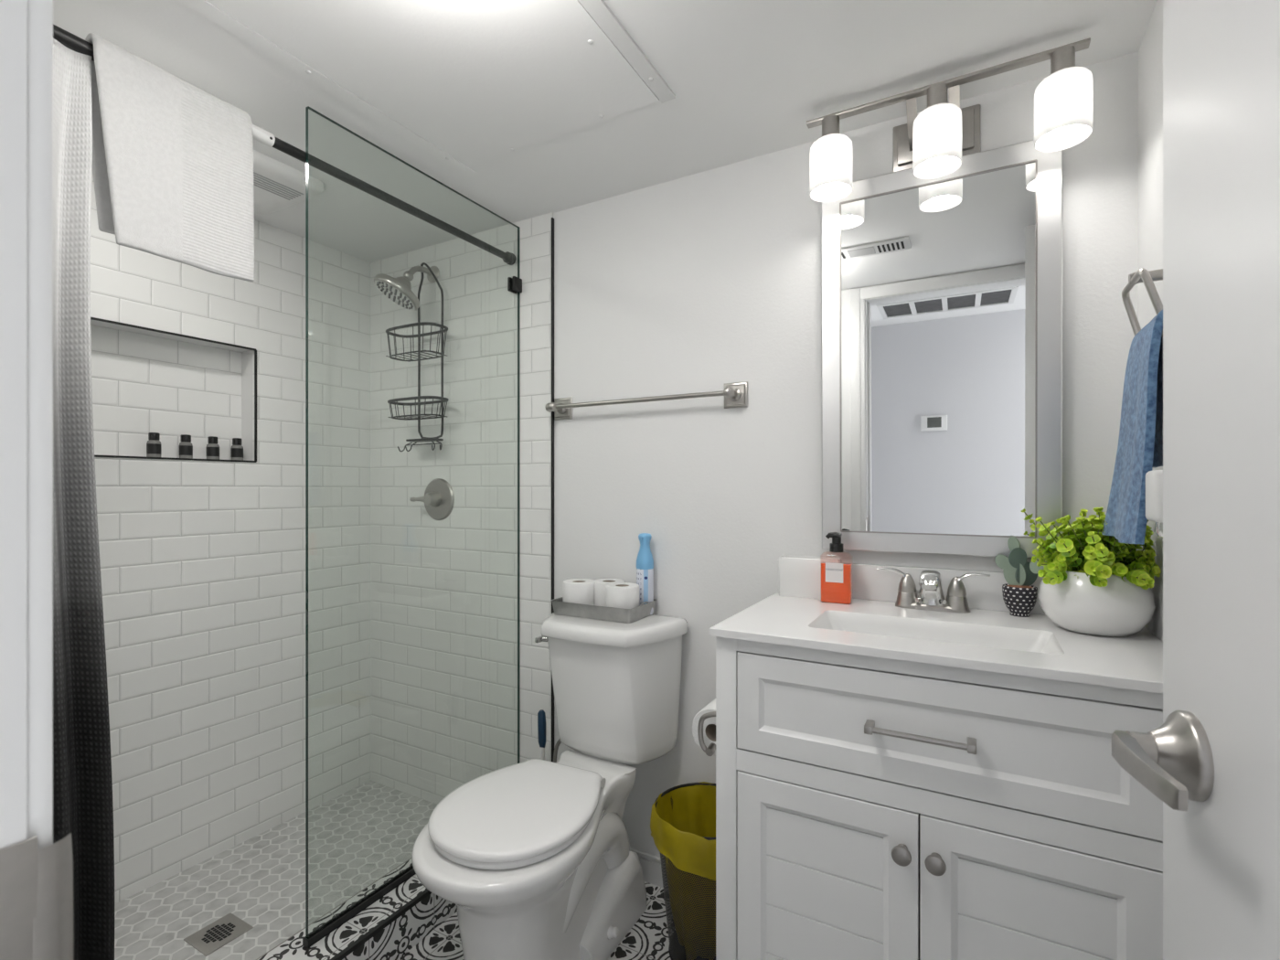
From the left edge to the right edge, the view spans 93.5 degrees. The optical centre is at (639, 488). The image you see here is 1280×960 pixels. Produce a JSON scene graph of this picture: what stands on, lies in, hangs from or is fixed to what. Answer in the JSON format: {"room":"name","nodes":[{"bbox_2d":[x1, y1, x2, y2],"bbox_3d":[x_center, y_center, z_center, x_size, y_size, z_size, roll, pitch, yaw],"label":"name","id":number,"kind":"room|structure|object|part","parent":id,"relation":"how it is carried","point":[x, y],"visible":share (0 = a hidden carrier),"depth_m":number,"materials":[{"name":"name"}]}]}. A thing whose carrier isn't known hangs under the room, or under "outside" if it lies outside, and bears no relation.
{"room":"bathroom","nodes":[
{"label":"bathroom","id":0,"kind":"room"},
{"bbox_2d":[90,324,241,459],"bbox_3d":[-1.566,-0.286,1.870,0.010,0.409,0.630,0,0,29],"label":"shower niche","id":1,"kind":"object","parent":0,"point":[142,385],"depth_m":1.93,"materials":[{"name":"tile"}]},
{"bbox_2d":[90,168,370,904],"bbox_3d":[-1.548,0.140,1.800,0.090,2.145,1.640,0,0,29],"label":"wall","id":2,"kind":"structure","parent":0,"point":[203,562],"depth_m":2.06,"materials":[{"name":"tile"}]},
{"bbox_2d":[146,432,161,457],"bbox_3d":[-1.506,-0.132,1.864,0.037,0.080,0.037,0,0,29],"label":"toiletry bottle","id":3,"kind":"object","parent":2,"relation":"in","point":[154,446],"visible":0.81,"depth_m":1.85,"materials":[{"name":"black plastic"}]},
{"bbox_2d":[90,316,256,462],"bbox_3d":[-1.484,-0.286,1.824,0.007,0.395,0.616,0,0,29],"label":"trim","id":4,"kind":"structure","parent":2,"relation":"attached to","point":[91,318],"depth_m":1.95,"materials":[{"name":"black metal"}]},
{"bbox_2d":[178,434,192,458],"bbox_3d":[-1.464,-0.132,1.939,0.037,0.080,0.037,0,0,29],"label":"toiletry bottle","id":5,"kind":"object","parent":2,"relation":"in","point":[185,447],"visible":0.84,"depth_m":1.93,"materials":[{"name":"black plastic"}]},
{"bbox_2d":[206,436,219,459],"bbox_3d":[-1.426,-0.132,2.008,0.037,0.080,0.037,0,0,29],"label":"toiletry bottle","id":6,"kind":"object","parent":2,"relation":"in","point":[212,448],"visible":0.86,"depth_m":2.00,"materials":[{"name":"black plastic"}]},
{"bbox_2d":[230,437,243,460],"bbox_3d":[-1.389,-0.132,2.074,0.037,0.080,0.037,0,0,29],"label":"toiletry bottle","id":7,"kind":"object","parent":2,"relation":"in","point":[236,449],"visible":0.81,"depth_m":2.06,"materials":[{"name":"black plastic"}]},
{"bbox_2d":[114,780,675,959],"bbox_3d":[-0.604,1.235,0.845,2.688,0.054,2.590,0,0,29],"label":"floor","id":8,"kind":"structure","parent":0,"point":[360,835],"depth_m":1.81,"materials":[{"name":"tile"}]},
{"bbox_2d":[183,912,253,956],"bbox_3d":[-1.141,1.206,1.630,0.116,0.003,0.116,0,0,29],"label":"floor drain","id":9,"kind":"object","parent":8,"relation":"on","point":[210,938],"visible":1,"depth_m":1.63,"materials":[{"name":"silver metal"}]},
{"bbox_2d":[537,709,546,759],"bbox_3d":[-0.310,0.958,1.906,0.090,0.508,0.090,0,0,29],"label":"toilet brush","id":10,"kind":"object","parent":8,"relation":"on","point":[541,715],"visible":0.24,"depth_m":1.90,"materials":[{"name":"blue plastic"}]},
{"bbox_2d":[411,612,687,959],"bbox_3d":[-0.225,0.797,1.550,0.428,0.830,0.770,0,0,29],"label":"toilet","id":11,"kind":"object","parent":8,"relation":"on","point":[535,858],"visible":0.99,"depth_m":1.52,"materials":[{"name":"ceramic"}]},
{"bbox_3d":[-0.287,0.777,1.439,0.350,0.017,0.415,0,0,29],"label":"seat","id":12,"kind":"part","parent":11,"relation":"part of","materials":[{"name":"plastic"}]},
{"bbox_3d":[-0.286,0.755,1.439,0.368,0.022,0.433,0,0,29],"label":"lid","id":13,"kind":"part","parent":11,"relation":"part of","materials":[{"name":"plastic"}]},
{"bbox_3d":[-0.257,0.999,1.493,0.390,0.426,0.640,0,0,29],"label":"bowl","id":14,"kind":"part","parent":11,"relation":"part of","materials":[{"name":"ceramic"}]},
{"bbox_3d":[-0.285,0.444,1.765,0.029,0.016,0.038,0,0,29],"label":"flush lever","id":15,"kind":"part","parent":11,"relation":"part of","materials":[{"name":"silver metal"}]},
{"bbox_2d":[553,738,560,762],"bbox_3d":[-0.229,0.918,1.940,0.054,0.311,0.120,0,0,22],"label":"supply hose","id":16,"kind":"object","parent":11,"relation":"attached to","point":[558,743],"visible":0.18,"depth_m":1.89,"materials":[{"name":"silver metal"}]},
{"bbox_2d":[550,597,656,623],"bbox_3d":[-0.110,0.357,1.825,0.282,0.048,0.170,0,0,29],"label":"tray","id":17,"kind":"object","parent":11,"relation":"on","point":[560,607],"visible":0.59,"depth_m":1.75,"materials":[{"name":"metal"}]},
{"bbox_2d":[562,578,594,605],"bbox_3d":[-0.187,0.332,1.845,0.101,0.096,0.101,0,0,29],"label":"toilet paper roll","id":18,"kind":"object","parent":17,"relation":"in","point":[575,591],"visible":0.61,"depth_m":1.80,"materials":[{"name":"paper"}]},
{"bbox_2d":[594,578,625,606],"bbox_3d":[-0.095,0.332,1.852,0.101,0.096,0.101,0,0,29],"label":"toilet paper roll","id":19,"kind":"object","parent":17,"relation":"in","point":[600,584],"visible":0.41,"depth_m":1.81,"materials":[{"name":"paper"}]},
{"bbox_2d":[605,582,639,608],"bbox_3d":[-0.052,0.332,1.770,0.101,0.096,0.101,0,0,29],"label":"toilet paper roll","id":20,"kind":"object","parent":17,"relation":"in","point":[624,595],"visible":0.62,"depth_m":1.73,"materials":[{"name":"paper"}]},
{"bbox_2d":[635,533,653,614],"bbox_3d":[0.015,0.258,1.823,0.055,0.244,0.055,0,0,29],"label":"air freshener spray","id":21,"kind":"object","parent":17,"relation":"in","point":[645,560],"visible":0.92,"depth_m":1.80,"materials":[{"name":"blue plastic"}]},
{"bbox_3d":[-0.103,0.405,1.769,0.428,0.045,0.268,0,0,29],"label":"tank lid","id":22,"kind":"part","parent":11,"relation":"part of","materials":[{"name":"ceramic"}]},
{"bbox_3d":[-0.099,0.604,1.776,0.402,0.364,0.232,0,0,29],"label":"tank","id":23,"kind":"part","parent":11,"relation":"part of","materials":[{"name":"ceramic"}]},
{"bbox_2d":[650,781,715,959],"bbox_3d":[0.172,1.018,1.567,0.291,0.386,0.290,0,0,29],"label":"waste bin","id":24,"kind":"object","parent":8,"relation":"on","point":[683,818],"visible":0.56,"depth_m":1.49,"materials":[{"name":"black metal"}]},
{"bbox_2d":[715,636,1162,959],"bbox_3d":[0.593,0.756,1.242,0.758,0.911,0.507,0,0,29],"label":"vanity cabinet","id":25,"kind":"object","parent":8,"relation":"on","point":[868,807],"visible":0.92,"depth_m":1.05,"materials":[{"name":"paint"}]},
{"bbox_2d":[697,711,715,756],"bbox_3d":[0.207,0.549,1.421,0.091,0.119,0.158,0,0,29],"label":"toilet paper holder","id":26,"kind":"object","parent":25,"relation":"attached to","point":[710,750],"visible":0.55,"depth_m":1.37,"materials":[{"name":"silver metal"}]},
{"bbox_2d":[692,698,715,756],"bbox_3d":[0.194,0.564,1.433,0.110,0.110,0.103,0,0,29],"label":"toilet paper roll","id":27,"kind":"object","parent":26,"relation":"on","point":[709,723],"visible":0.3,"depth_m":1.40,"materials":[{"name":"paper"}]},
{"bbox_3d":[0.193,0.589,1.432,0.018,0.041,0.153,0,0,29],"label":"rod","id":28,"kind":"part","parent":26,"relation":"part of","materials":[{"name":"silver metal"}]},
{"bbox_3d":[0.346,0.833,1.140,0.332,0.523,0.020,0,0,29],"label":"door","id":29,"kind":"part","parent":25,"relation":"part of","materials":[{"name":"paint"}]},
{"bbox_3d":[0.457,0.637,1.049,0.033,0.033,0.030,0,0,29],"label":"knob","id":30,"kind":"part","parent":25,"relation":"part of","materials":[{"name":"silver metal"}]},
{"bbox_3d":[0.479,0.426,1.034,0.174,0.015,0.034,0,0,29],"label":"handle","id":31,"kind":"part","parent":25,"relation":"part of","materials":[{"name":"silver metal"}]},
{"bbox_3d":[0.503,0.637,1.024,0.033,0.033,0.030,0,0,29],"label":"knob","id":32,"kind":"part","parent":25,"relation":"part of","materials":[{"name":"silver metal"}]},
{"bbox_2d":[709,559,1162,693],"bbox_3d":[0.602,0.299,1.255,0.776,0.209,0.499,0,0,29],"label":"countertop","id":33,"kind":"structure","parent":25,"relation":"on","point":[987,637],"depth_m":1.22,"materials":[{"name":"stone"}]},
{"bbox_2d":[821,532,853,604],"bbox_3d":[0.490,0.197,1.500,0.073,0.175,0.041,0,0,29],"label":"soap dispenser","id":34,"kind":"object","parent":33,"relation":"on","point":[837,578],"visible":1,"depth_m":1.49,"materials":[{"name":"orange plastic"}]},
{"bbox_2d":[821,551,853,601],"bbox_3d":[0.490,0.221,1.500,0.073,0.127,0.040,0,0,29],"label":"bottle","id":35,"kind":"object","parent":34,"relation":"attached to","point":[837,578],"depth_m":1.48,"materials":[{"name":"orange plastic"}]},
{"bbox_2d":[876,567,990,612],"bbox_3d":[0.671,0.237,1.389,0.240,0.094,0.123,0,0,29],"label":"faucet","id":36,"kind":"object","parent":33,"relation":"on","point":[931,597],"visible":1,"depth_m":1.39,"materials":[{"name":"silver metal"}]},
{"bbox_3d":[0.614,0.213,1.453,0.078,0.041,0.020,0,0,19],"label":"lever","id":37,"kind":"part","parent":36,"relation":"part of","materials":[{"name":"silver metal"}]},
{"bbox_3d":[0.641,0.241,1.444,0.053,0.073,0.053,0,0,29],"label":"handle","id":38,"kind":"part","parent":36,"relation":"part of","materials":[{"name":"silver metal"}]},
{"bbox_3d":[0.670,0.233,1.387,0.068,0.086,0.120,0,0,29],"label":"spout","id":39,"kind":"part","parent":36,"relation":"part of","materials":[{"name":"silver metal"}]},
{"bbox_3d":[0.687,0.278,1.419,0.160,0.013,0.054,0,0,29],"label":"plate","id":40,"kind":"part","parent":36,"relation":"part of","materials":[{"name":"silver metal"}]},
{"bbox_3d":[0.733,0.241,1.393,0.053,0.073,0.053,0,0,29],"label":"handle","id":41,"kind":"part","parent":36,"relation":"part of","materials":[{"name":"silver metal"}]},
{"bbox_3d":[0.755,0.213,1.375,0.078,0.041,0.020,0,0,39],"label":"lever","id":42,"kind":"part","parent":36,"relation":"part of","materials":[{"name":"silver metal"}]},
{"bbox_2d":[808,610,1064,654],"bbox_3d":[0.579,0.344,1.213,0.437,0.120,0.197,0,0,29],"label":"sink","id":43,"kind":"object","parent":33,"relation":"in","point":[1036,641],"depth_m":1.27,"materials":[{"name":"white ceramic"}]},
{"bbox_2d":[994,536,1045,617],"bbox_3d":[0.850,0.197,1.345,0.079,0.175,0.068,0,0,6],"label":"potted plant","id":44,"kind":"object","parent":33,"relation":"on","point":[1019,596],"visible":0.91,"depth_m":1.34,"materials":[{"name":"plant"}]},
{"bbox_2d":[1002,583,1037,617],"bbox_3d":[0.849,0.251,1.345,0.068,0.066,0.068,0,0,29],"label":"pot","id":45,"kind":"object","parent":44,"relation":"attached to","point":[1020,599],"depth_m":1.33,"materials":[{"name":"black ceramic"}]},
{"bbox_2d":[1031,507,1161,636],"bbox_3d":[0.903,0.161,1.205,0.202,0.246,0.253,0,0,35],"label":"potted plant","id":46,"kind":"object","parent":33,"relation":"on","point":[1091,583],"visible":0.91,"depth_m":1.15,"materials":[{"name":"green plant"}]},
{"bbox_3d":[0.908,0.224,1.202,0.187,0.121,0.187,0,0,29],"label":"pot","id":47,"kind":"part","parent":46,"relation":"part of","materials":[{"name":"white ceramic"}]},
{"bbox_3d":[0.492,0.427,1.058,0.666,0.192,0.020,0,0,29],"label":"drawer","id":48,"kind":"part","parent":25,"relation":"part of","materials":[{"name":"paint"}]},
{"bbox_3d":[0.638,0.833,0.977,0.332,0.523,0.020,0,0,29],"label":"door","id":49,"kind":"part","parent":25,"relation":"part of","materials":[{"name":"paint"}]},
{"bbox_3d":[-0.774,1.154,1.439,0.150,0.115,1.501,0,0,29],"label":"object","id":50,"kind":"object","parent":8,"relation":"on","visible":0},
{"bbox_2d":[257,858,426,959],"bbox_3d":[-0.773,1.095,1.439,0.154,0.005,1.501,0,0,29],"label":"curb","id":51,"kind":"object","parent":50,"relation":"on","point":[343,936],"visible":0.44,"depth_m":1.50,"materials":[{"name":"tile"}]},
{"bbox_2d":[256,857,411,959],"bbox_3d":[-0.842,1.096,1.476,0.003,0.009,1.500,0,0,29],"label":"trim","id":52,"kind":"structure","parent":51,"relation":"attached to","point":[410,858],"depth_m":1.55,"materials":[{"name":"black metal"}]},
{"bbox_2d":[330,888,431,959],"bbox_3d":[-0.706,1.096,1.401,0.012,0.012,1.500,0,0,29],"label":"trim","id":53,"kind":"structure","parent":51,"relation":"attached to","point":[370,933],"depth_m":1.50,"materials":[{"name":"black metal"}]},
{"bbox_2d":[302,106,522,948],"bbox_3d":[-0.610,0.091,1.767,0.032,2.002,0.767,0,0,29],"label":"screen","id":54,"kind":"object","parent":51,"relation":"on","point":[514,283],"visible":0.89,"depth_m":1.54,"materials":[{"name":"clear glass"}]},
{"bbox_2d":[341,892,457,959],"bbox_3d":[-0.706,1.155,1.401,0.004,0.115,1.501,0,0,29],"label":"curb","id":55,"kind":"object","parent":50,"relation":"attached to","point":[395,940],"visible":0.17,"depth_m":1.57,"materials":[{"name":"tile"}]},
{"bbox_2d":[53,0,1157,262],"bbox_3d":[-0.398,-0.958,1.217,2.688,0.050,1.740,0,0,29],"label":"ceiling","id":56,"kind":"structure","parent":0,"point":[746,78],"depth_m":1.38,"materials":[{"name":"paint"}]},
{"bbox_2d":[253,149,324,214],"bbox_3d":[-1.166,-0.916,1.827,0.345,0.034,0.240,0,0,29],"label":"exhaust fan","id":57,"kind":"object","parent":56,"relation":"attached to","point":[277,186],"visible":0.56,"depth_m":1.80,"materials":[{"name":"white plastic"}]},
{"bbox_2d":[179,0,675,175],"bbox_3d":[-0.483,-0.928,1.133,0.705,0.010,1.110,0,0,29],"label":"panel","id":58,"kind":"object","parent":56,"relation":"attached to","point":[468,83],"visible":1,"depth_m":1.31,"materials":[{"name":"paint"}]},
{"bbox_2d":[370,51,1138,856],"bbox_3d":[-0.001,0.140,1.930,2.688,2.145,0.108,0,0,29],"label":"wall","id":59,"kind":"structure","parent":0,"point":[706,281],"depth_m":1.89,"materials":[{"name":"paint"}]},
{"bbox_2d":[53,24,516,265],"bbox_3d":[-0.814,-0.804,1.461,0.041,0.041,1.500,0,0,29],"label":"curtain rod","id":60,"kind":"object","parent":59,"relation":"attached to","point":[69,40],"visible":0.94,"depth_m":1.54,"materials":[{"name":"black metal"}]},
{"bbox_2d":[53,37,114,959],"bbox_3d":[-1.091,0.195,0.986,0.082,1.974,0.345,0,0,29],"label":"shower curtain","id":61,"kind":"object","parent":60,"relation":"hanging from","point":[82,780],"visible":0.48,"depth_m":1.09,"materials":[{"name":"grey fabric"}]},
{"bbox_2d":[85,32,254,282],"bbox_3d":[-0.943,-0.642,1.220,0.083,0.387,0.272,0,0,29],"label":"bath towel","id":62,"kind":"object","parent":60,"relation":"hanging from","point":[172,166],"visible":0.99,"depth_m":1.18,"materials":[{"name":"white fabric"}]},
{"bbox_2d":[373,266,439,310],"bbox_3d":[-0.854,-0.752,2.202,0.168,0.200,0.245,0,0,29],"label":"shower","id":63,"kind":"object","parent":59,"relation":"attached to","point":[399,289],"visible":0.99,"depth_m":2.15,"materials":[{"name":"silver metal"}]},
{"bbox_3d":[-0.880,-0.693,2.163,0.149,0.082,0.142,0,0,29],"label":"plate","id":64,"kind":"part","parent":63,"relation":"part of","materials":[{"name":"silver metal"}]},
{"bbox_2d":[385,262,448,451],"bbox_3d":[-0.823,-0.492,2.223,0.261,0.709,0.134,0,0,29],"label":"shower caddy","id":65,"kind":"object","parent":63,"relation":"hanging from","point":[419,324],"visible":0.98,"depth_m":2.24,"materials":[{"name":"black metal"}]},
{"bbox_2d":[385,321,447,362],"bbox_3d":[-0.825,-0.537,2.221,0.261,0.103,0.129,0,0,29],"label":"basket","id":66,"kind":"object","parent":65,"relation":"on","point":[442,343],"depth_m":2.22,"materials":[{"name":"black metal"}]},
{"bbox_2d":[387,395,448,420],"bbox_3d":[-0.822,-0.295,2.225,0.261,0.068,0.119,0,0,29],"label":"basket","id":67,"kind":"object","parent":65,"relation":"on","point":[442,400],"depth_m":2.22,"materials":[{"name":"black metal"}]},
{"bbox_2d":[405,437,443,442],"bbox_3d":[-0.807,-0.180,2.253,0.140,0.008,0.053,0,0,29],"label":"soap shelf","id":68,"kind":"object","parent":65,"relation":"attached to","point":[421,440],"depth_m":2.23,"materials":[{"name":"black metal"}]},
{"bbox_3d":[-0.799,-0.515,2.265,0.134,0.662,0.037,0,0,29],"label":"frame","id":69,"kind":"part","parent":65,"relation":"part of","materials":[{"name":"black metal"}]},
{"bbox_3d":[-0.820,-0.802,2.248,0.025,0.064,0.132,0,0,23],"label":"arm","id":70,"kind":"part","parent":63,"relation":"part of","materials":[{"name":"silver metal"}]},
{"bbox_2d":[409,478,454,520],"bbox_3d":[-0.785,0.042,2.269,0.171,0.160,0.061,0,0,29],"label":"shower valve","id":71,"kind":"object","parent":59,"relation":"attached to","point":[438,498],"visible":1,"depth_m":2.27,"materials":[{"name":"silver metal"}]},
{"bbox_3d":[-0.828,0.042,2.282,0.084,0.039,0.040,0,0,25],"label":"lever","id":72,"kind":"part","parent":71,"relation":"part of","materials":[{"name":"silver metal"}]},
{"bbox_3d":[-0.769,0.042,2.287,0.160,0.160,0.014,0,0,29],"label":"plate","id":73,"kind":"part","parent":71,"relation":"part of","materials":[{"name":"silver metal"}]},
{"bbox_2d":[551,217,554,762],"bbox_3d":[-0.295,0.149,2.035,0.006,2.125,0.011,0,0,29],"label":"trim","id":74,"kind":"structure","parent":59,"relation":"attached to","point":[552,218],"depth_m":2.03,"materials":[{"name":"black metal"}]},
{"bbox_2d":[545,381,747,420],"bbox_3d":[-0.009,-0.266,1.837,0.680,0.072,0.078,0,0,29],"label":"towel bar","id":75,"kind":"object","parent":59,"relation":"attached to","point":[735,394],"visible":1,"depth_m":1.77,"materials":[{"name":"silver metal"}]},
{"bbox_3d":[-0.277,-0.266,1.981,0.038,0.038,0.070,0,0,29],"label":"post","id":76,"kind":"part","parent":75,"relation":"part of","materials":[{"name":"silver metal"}]},
{"bbox_3d":[0.255,-0.266,1.686,0.038,0.038,0.070,0,0,29],"label":"post","id":77,"kind":"part","parent":75,"relation":"part of","materials":[{"name":"silver metal"}]},
{"bbox_2d":[629,847,668,888],"bbox_3d":[0.047,1.170,1.843,0.779,0.084,0.013,0,0,29],"label":"baseboard","id":78,"kind":"structure","parent":59,"relation":"attached to","point":[650,864],"depth_m":1.84,"materials":[{"name":"paint"}]},
{"bbox_2d":[777,559,1046,615],"bbox_3d":[0.718,0.239,1.464,0.776,0.089,0.020,0,0,29],"label":"backsplash","id":79,"kind":"structure","parent":59,"relation":"attached to","point":[983,592],"depth_m":1.45,"materials":[{"name":"stone"}]},
{"bbox_2d":[821,139,1063,559],"bbox_3d":[0.704,-0.310,1.452,0.519,0.938,0.021,0,1,29],"label":"wall mirror","id":80,"kind":"object","parent":59,"relation":"attached to","point":[942,297],"visible":0.84,"depth_m":1.43,"materials":[{"name":"silver metal"}]},
{"bbox_2d":[806,37,1092,202],"bbox_3d":[0.684,-0.812,1.388,0.570,0.192,0.190,0,0,29],"label":"vanity light","id":81,"kind":"object","parent":59,"relation":"attached to","point":[933,143],"visible":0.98,"depth_m":1.32,"materials":[{"name":"white glass"}]},
{"bbox_3d":[0.463,-0.777,1.459,0.099,0.122,0.099,0,0,29],"label":"lamp shade","id":82,"kind":"part","parent":81,"relation":"part of","materials":[{"name":"white glass"}]},
{"bbox_3d":[0.463,-0.784,1.459,0.060,0.111,0.060,0,0,29],"label":"bulb","id":83,"kind":"part","parent":81,"relation":"part of","materials":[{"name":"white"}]},
{"bbox_3d":[0.649,-0.863,1.430,0.022,0.069,0.114,0,0,29],"label":"arm","id":84,"kind":"part","parent":81,"relation":"part of","materials":[{"name":"silver metal"}]},
{"bbox_3d":[0.665,-0.777,1.347,0.099,0.122,0.099,0,0,29],"label":"lamp shade","id":85,"kind":"part","parent":81,"relation":"part of","materials":[{"name":"white glass"}]},
{"bbox_3d":[0.665,-0.784,1.347,0.060,0.111,0.060,0,0,29],"label":"bulb","id":86,"kind":"part","parent":81,"relation":"part of","materials":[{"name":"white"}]},
{"bbox_3d":[0.726,-0.863,1.387,0.022,0.069,0.114,0,0,29],"label":"arm","id":87,"kind":"part","parent":81,"relation":"part of","materials":[{"name":"silver metal"}]},
{"bbox_3d":[0.867,-0.784,1.234,0.060,0.111,0.060,0,0,29],"label":"bulb","id":88,"kind":"part","parent":81,"relation":"part of","materials":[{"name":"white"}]},
{"bbox_3d":[0.867,-0.777,1.234,0.099,0.122,0.099,0,0,29],"label":"lamp shade","id":89,"kind":"part","parent":81,"relation":"part of","materials":[{"name":"white glass"}]},
{"bbox_2d":[1138,0,1162,641],"bbox_3d":[0.741,0.140,0.601,0.100,2.145,1.509,0,0,29],"label":"wall","id":90,"kind":"structure","parent":0,"point":[1150,51],"depth_m":1.19,"materials":[{"name":"paint"}]},
{"bbox_2d":[1121,267,1162,337],"bbox_3d":[0.902,-0.328,1.060,0.064,0.142,0.170,0,0,29],"label":"towel ring","id":91,"kind":"object","parent":90,"relation":"attached to","point":[1141,275],"visible":0.44,"depth_m":1.05,"materials":[{"name":"silver metal"}]},
{"bbox_2d":[1101,309,1162,544],"bbox_3d":[0.884,-0.097,1.056,0.086,0.384,0.215,0,0,29],"label":"hand towel","id":92,"kind":"object","parent":91,"relation":"hanging from","point":[1140,439],"visible":0.76,"depth_m":1.02,"materials":[{"name":"blue fabric"}]},
{"bbox_2d":[1145,469,1162,537],"bbox_3d":[0.823,0.037,0.921,0.067,0.130,0.080,0,0,29],"label":"plug","id":93,"kind":"object","parent":90,"relation":"attached to","point":[1154,479],"visible":0.22,"depth_m":0.92,"materials":[{"name":"white plastic"}]},
{"bbox_3d":[-1.161,0.139,0.721,1.835,2.145,0.107,0,0,29],"label":"wall","id":94,"kind":"structure","parent":0,"visible":0},
{"bbox_2d":[0,0,27,849],"bbox_3d":[-0.050,0.163,0.096,0.716,2.098,0.119,0,0,29],"label":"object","id":95,"kind":"structure","parent":94,"relation":"in","point":[13,13],"depth_m":0.31,"materials":[{"name":"paint"}]},
{"bbox_2d":[0,832,73,959],"bbox_3d":[-0.329,0.247,0.296,0.007,0.130,0.078,0,0,29],"label":"strike plate","id":96,"kind":"object","parent":95,"relation":"attached to","point":[37,885],"visible":1,"depth_m":0.31,"materials":[{"name":"silver metal"}]},
{"bbox_3d":[-0.331,0.247,0.288,0.002,0.130,0.062,0,0,29],"label":"plate","id":97,"kind":"part","parent":96,"relation":"part of","materials":[{"name":"silver metal"}]},
{"bbox_2d":[27,0,53,849],"bbox_3d":[-0.023,0.141,0.159,0.805,2.141,0.017,0,0,29],"label":"trim","id":98,"kind":"structure","parent":94,"relation":"attached to","point":[39,12],"depth_m":0.32,"materials":[{"name":"paint"}]},
{"bbox_2d":[1111,0,1279,959],"bbox_3d":[0.406,0.168,0.299,0.126,2.064,0.668,0,0,22],"label":"bathroom door","id":99,"kind":"structure","parent":94,"relation":"attached to","point":[1212,762],"depth_m":0.50,"materials":[{"name":"paint"}]},
{"bbox_3d":[0.441,0.244,0.528,0.020,0.025,0.120,0,0,22],"label":"lever","id":100,"kind":"part","parent":99,"relation":"part of","materials":[{"name":"silver metal"}]}
]}

